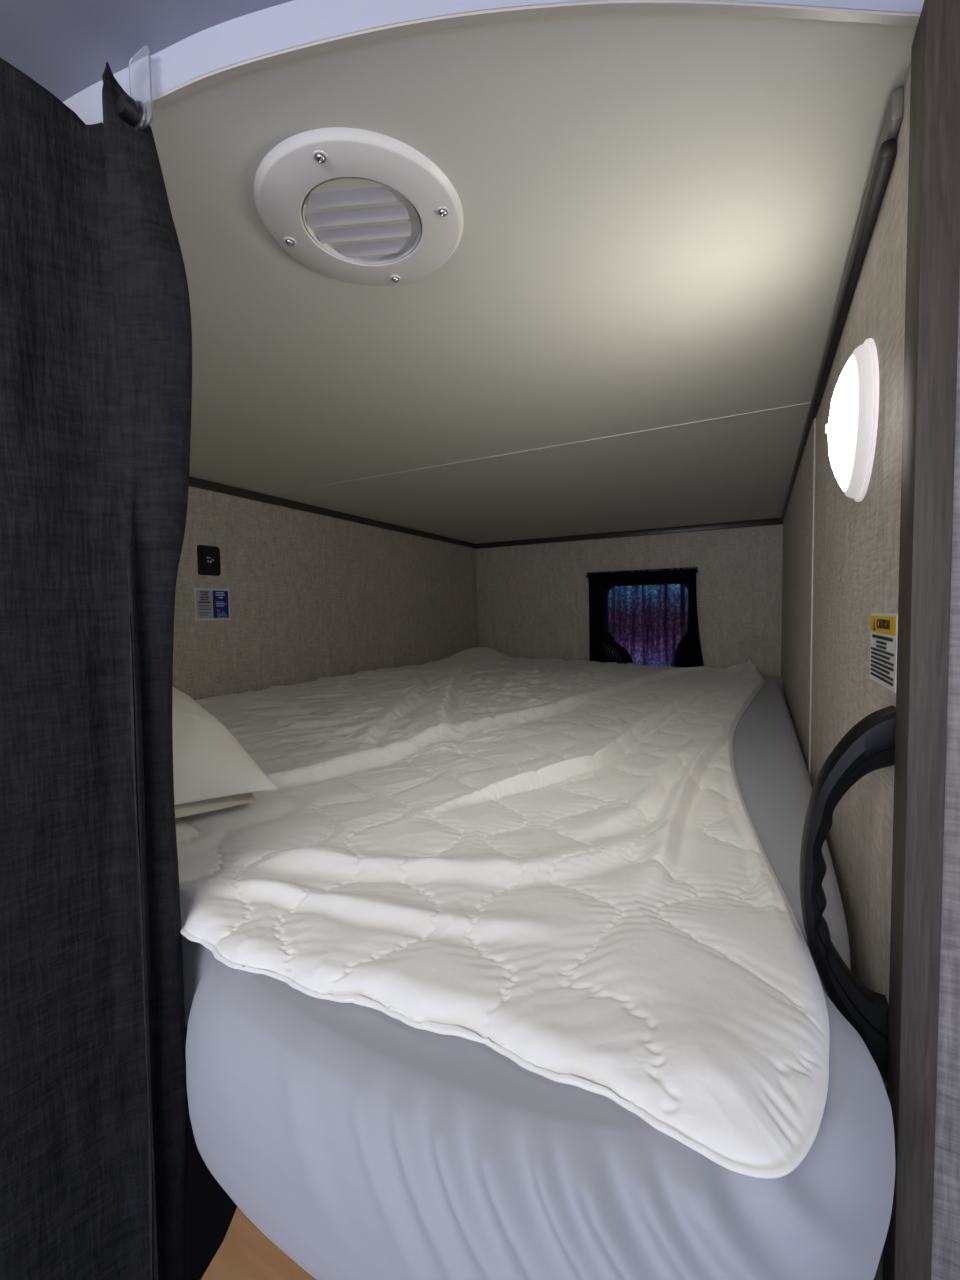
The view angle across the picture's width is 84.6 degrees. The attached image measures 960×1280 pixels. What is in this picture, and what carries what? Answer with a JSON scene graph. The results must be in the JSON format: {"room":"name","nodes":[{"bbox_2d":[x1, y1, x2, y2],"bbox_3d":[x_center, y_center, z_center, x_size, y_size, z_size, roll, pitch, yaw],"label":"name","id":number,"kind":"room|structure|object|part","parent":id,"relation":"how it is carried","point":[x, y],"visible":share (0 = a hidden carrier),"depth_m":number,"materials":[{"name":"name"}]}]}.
{"room":"camper sleeping area","nodes":[
{"label":"camper sleeping area","id":0,"kind":"room"},
{"bbox_2d":[185,1027,236,1279],"bbox_3d":[0.082,0.773,1.431,1.310,0.914,2.130,1,3,28],"label":"wall","id":1,"kind":"structure","parent":0,"point":[210,1210],"depth_m":0.56,"materials":[{"name":"black"}]},
{"bbox_2d":[185,1024,315,1279],"bbox_3d":[0.064,0.306,1.386,1.310,0.022,2.180,1,3,28],"label":"platform","id":2,"kind":"object","parent":1,"relation":"on","point":[245,1253],"visible":0.07,"depth_m":0.30,"materials":[{"name":"beige wood"}]},
{"bbox_2d":[182,675,894,1279],"bbox_3d":[0.055,0.219,1.415,1.488,0.148,2.200,1,3,28],"label":"mattress","id":3,"kind":"object","parent":2,"relation":"on","point":[364,1143],"visible":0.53,"depth_m":0.26,"materials":[{"name":"grey fabric"}]},
{"bbox_2d":[175,647,829,1178],"bbox_3d":[0.055,0.127,1.389,1.271,0.099,2.046,1,3,28],"label":"cover","id":4,"kind":"object","parent":3,"relation":"on","point":[559,867],"visible":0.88,"depth_m":0.45,"materials":[{"name":"white fabric"}]},
{"bbox_2d":[172,687,276,817],"bbox_3d":[-0.543,0.121,0.742,0.340,0.115,0.600,-3,3,-35],"label":"pillow","id":5,"kind":"object","parent":4,"relation":"on","point":[212,771],"visible":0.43,"depth_m":0.59,"materials":[{"name":"white fabric"}]},
{"bbox_2d":[173,486,475,699],"bbox_3d":[-0.544,0.042,1.681,0.030,0.970,2.263,1,3,28],"label":"wall","id":6,"kind":"structure","parent":0,"point":[313,596],"depth_m":1.65,"materials":[{"name":"fabric"}]},
{"bbox_2d":[197,545,220,575],"bbox_3d":[-0.693,-0.203,1.350,0.009,0.075,0.060,1,3,28],"label":"switch plate","id":7,"kind":"object","parent":6,"relation":"attached to","point":[208,557],"visible":1,"depth_m":1.34,"materials":[{"name":"black plastic"}]},
{"bbox_2d":[194,588,229,620],"bbox_3d":[-0.691,-0.092,1.364,0.001,0.082,0.099,1,3,28],"label":"sticker","id":8,"kind":"object","parent":6,"relation":"attached to","point":[210,603],"visible":1,"depth_m":1.36,"materials":[{"name":"white paper"}]},
{"bbox_3d":[-0.702,-0.091,1.343,0.001,0.072,0.044,1,3,28],"label":"grey panel","id":9,"kind":"part","parent":8,"relation":"part of","materials":[{"name":"grey paper"}]},
{"bbox_2d":[198,591,224,615],"bbox_3d":[-0.691,-0.094,1.364,0.001,0.062,0.080,1,3,28],"label":"print","id":10,"kind":"object","parent":8,"relation":"attached to","point":[210,603],"depth_m":1.36,"materials":[{"name":"grey"}]},
{"bbox_3d":[-0.680,-0.093,1.384,0.001,0.072,0.046,1,3,28],"label":"blue panel","id":11,"kind":"part","parent":8,"relation":"part of","materials":[{"name":"blue paper"}]},
{"bbox_2d":[189,476,475,548],"bbox_3d":[-0.536,-0.411,1.646,0.008,0.023,2.213,1,3,28],"label":"trim","id":12,"kind":"structure","parent":6,"relation":"attached to","point":[193,482],"depth_m":1.64,"materials":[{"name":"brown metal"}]},
{"bbox_2d":[474,549,476,646],"bbox_3d":[-0.019,0.009,2.638,0.006,0.926,0.006,-2,3,-17],"label":"trim","id":13,"kind":"structure","parent":6,"relation":"attached to","point":[474,549],"depth_m":2.62,"materials":[{"name":"beige plastic"}]},
{"bbox_2d":[0,0,916,543],"bbox_3d":[-0.678,-0.384,0.314,4.500,0.056,4.763,1,3,28],"label":"ceiling","id":14,"kind":"structure","parent":0,"point":[661,210],"depth_m":0.53,"materials":[{"name":"white paint"}]},
{"bbox_2d":[254,127,463,285],"bbox_3d":[-0.104,-0.375,0.466,0.178,0.025,0.178,1,3,28],"label":"ceiling vent","id":15,"kind":"object","parent":14,"relation":"in","point":[305,161],"visible":1,"depth_m":0.44,"materials":[{"name":"white plastic"}]},
{"bbox_2d":[267,402,810,494],"bbox_3d":[-0.023,-0.408,1.198,1.317,0.001,0.003,1,3,28],"label":"trim","id":16,"kind":"structure","parent":14,"relation":"attached to","point":[808,402],"depth_m":1.09,"materials":[{"name":"white plastic"}]},
{"bbox_2d":[476,524,782,675],"bbox_3d":[0.578,-0.008,2.352,1.331,0.970,0.030,1,3,28],"label":"wall","id":17,"kind":"structure","parent":0,"point":[533,600],"depth_m":2.27,"materials":[{"name":"fabric"}]},
{"bbox_2d":[475,518,782,548],"bbox_3d":[0.562,-0.459,2.313,1.331,0.025,0.008,1,3,28],"label":"trim","id":18,"kind":"structure","parent":17,"relation":"attached to","point":[774,521],"depth_m":2.25,"materials":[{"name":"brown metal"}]},
{"bbox_2d":[586,567,703,666],"bbox_3d":[0.693,-0.070,2.239,0.495,0.454,0.056,1,3,28],"label":"window","id":19,"kind":"structure","parent":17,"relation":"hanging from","point":[660,627],"depth_m":2.24,"materials":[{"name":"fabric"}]},
{"bbox_3d":[0.518,-0.065,2.329,0.077,0.412,0.007,1,3,28],"label":"border panel","id":20,"kind":"part","parent":19,"relation":"part of","materials":[{"name":"black fabric"}]},
{"bbox_3d":[0.675,-0.293,2.233,0.459,0.008,0.008,1,3,28],"label":"curtain rod","id":21,"kind":"part","parent":19,"relation":"part of","materials":[{"name":"black plastic"}]},
{"bbox_3d":[0.696,-0.064,2.249,0.450,0.412,0.012,1,3,28],"label":"sheer panel","id":22,"kind":"part","parent":19,"relation":"part of","materials":[{"name":"fabric"}]},
{"bbox_3d":[0.875,-0.061,2.141,0.082,0.412,0.008,1,3,28],"label":"border panel","id":23,"kind":"part","parent":19,"relation":"part of","materials":[{"name":"black fabric"}]},
{"bbox_2d":[781,63,910,1279],"bbox_3d":[0.729,0.047,1.189,0.018,0.970,1.951,1,3,28],"label":"wall","id":24,"kind":"structure","parent":0,"point":[857,544],"depth_m":0.48,"materials":[{"name":"fabric"}]},
{"bbox_2d":[781,412,812,521],"bbox_3d":[0.864,-0.425,1.464,0.007,0.018,1.233,1,3,28],"label":"trim","id":25,"kind":"structure","parent":24,"relation":"attached to","point":[808,423],"depth_m":1.18,"materials":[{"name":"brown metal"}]},
{"bbox_2d":[808,418,815,777],"bbox_3d":[0.566,0.084,0.903,0.003,0.928,0.010,1,3,28],"label":"trim","id":26,"kind":"structure","parent":24,"relation":"attached to","point":[814,425],"depth_m":0.89,"materials":[{"name":"beige plastic"}]},
{"bbox_2d":[799,705,895,1082],"bbox_3d":[0.262,0.178,0.380,0.054,0.266,0.029,1,3,28],"label":"handle","id":27,"kind":"object","parent":24,"relation":"attached to","point":[868,746],"visible":0.98,"depth_m":0.37,"materials":[{"name":"black plastic"}]},
{"bbox_2d":[825,338,878,501],"bbox_3d":[0.335,-0.197,0.486,0.029,0.138,0.138,1,3,28],"label":"wall lamp","id":28,"kind":"object","parent":24,"relation":"attached to","point":[851,430],"visible":1,"depth_m":0.45,"materials":[{"name":"white plastic"}]},
{"bbox_2d":[825,424,830,433],"bbox_3d":[0.325,-0.197,0.491,0.005,0.008,0.008,1,3,28],"label":"switch","id":29,"kind":"object","parent":28,"relation":"attached to","point":[828,426],"depth_m":0.49,"materials":[{"name":"white plastic"}]},
{"bbox_2d":[809,138,896,419],"bbox_3d":[0.422,-0.361,0.627,0.010,0.013,0.582,1,3,28],"label":"trim","id":30,"kind":"structure","parent":24,"relation":"attached to","point":[887,152],"depth_m":0.47,"materials":[{"name":"black plastic"}]},
{"bbox_2d":[809,87,903,411],"bbox_3d":[0.429,-0.377,0.637,0.007,0.021,0.638,1,3,28],"label":"trim","id":31,"kind":"structure","parent":24,"relation":"attached to","point":[894,113],"depth_m":0.37,"materials":[{"name":"grey plastic"}]},
{"bbox_2d":[869,613,897,692],"bbox_3d":[0.302,0.007,0.397,0.002,0.054,0.092,1,3,28],"label":"sticker","id":32,"kind":"object","parent":24,"relation":"attached to","point":[883,626],"visible":1,"depth_m":0.39,"materials":[{"name":"white paper"}]},
{"bbox_2d":[882,0,959,1279],"bbox_3d":[0.281,0.455,0.349,0.018,1.648,0.033,1,3,28],"label":"trim","id":33,"kind":"structure","parent":24,"relation":"attached to","point":[933,217],"depth_m":0.32,"materials":[{"name":"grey wood"}]},
{"bbox_2d":[931,283,959,1279],"bbox_3d":[0.781,0.446,0.100,1.100,1.676,0.042,1,3,28],"label":"wall","id":34,"kind":"structure","parent":0,"point":[946,1198],"depth_m":0.32,"materials":[{"name":"grey paper"}]},
{"bbox_2d":[63,0,923,124],"bbox_3d":[-0.398,-0.380,0.476,1.406,0.027,0.123,0,3,18],"label":"trim","id":35,"kind":"structure","parent":34,"relation":"attached to","point":[293,23],"depth_m":0.32,"materials":[{"name":"grey"}]},
{"bbox_2d":[0,58,191,1279],"bbox_3d":[-0.453,0.288,0.245,0.592,1.315,0.075,-3,3,-33],"label":"curtain","id":36,"kind":"object","parent":35,"relation":"hanging from","point":[96,328],"visible":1,"depth_m":0.35,"materials":[{"name":"black fabric"}]},
{"bbox_2d":[116,46,152,130],"bbox_3d":[-0.227,-0.362,0.343,0.022,0.050,0.014,1,3,28],"label":"curtain hook","id":37,"kind":"object","parent":35,"relation":"attached to","point":[136,109],"visible":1,"depth_m":0.34,"materials":[{"name":"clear plastic"}]},
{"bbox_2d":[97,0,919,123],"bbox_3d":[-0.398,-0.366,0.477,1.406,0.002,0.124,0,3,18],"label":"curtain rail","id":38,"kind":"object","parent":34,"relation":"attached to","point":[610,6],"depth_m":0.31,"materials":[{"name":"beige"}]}
]}

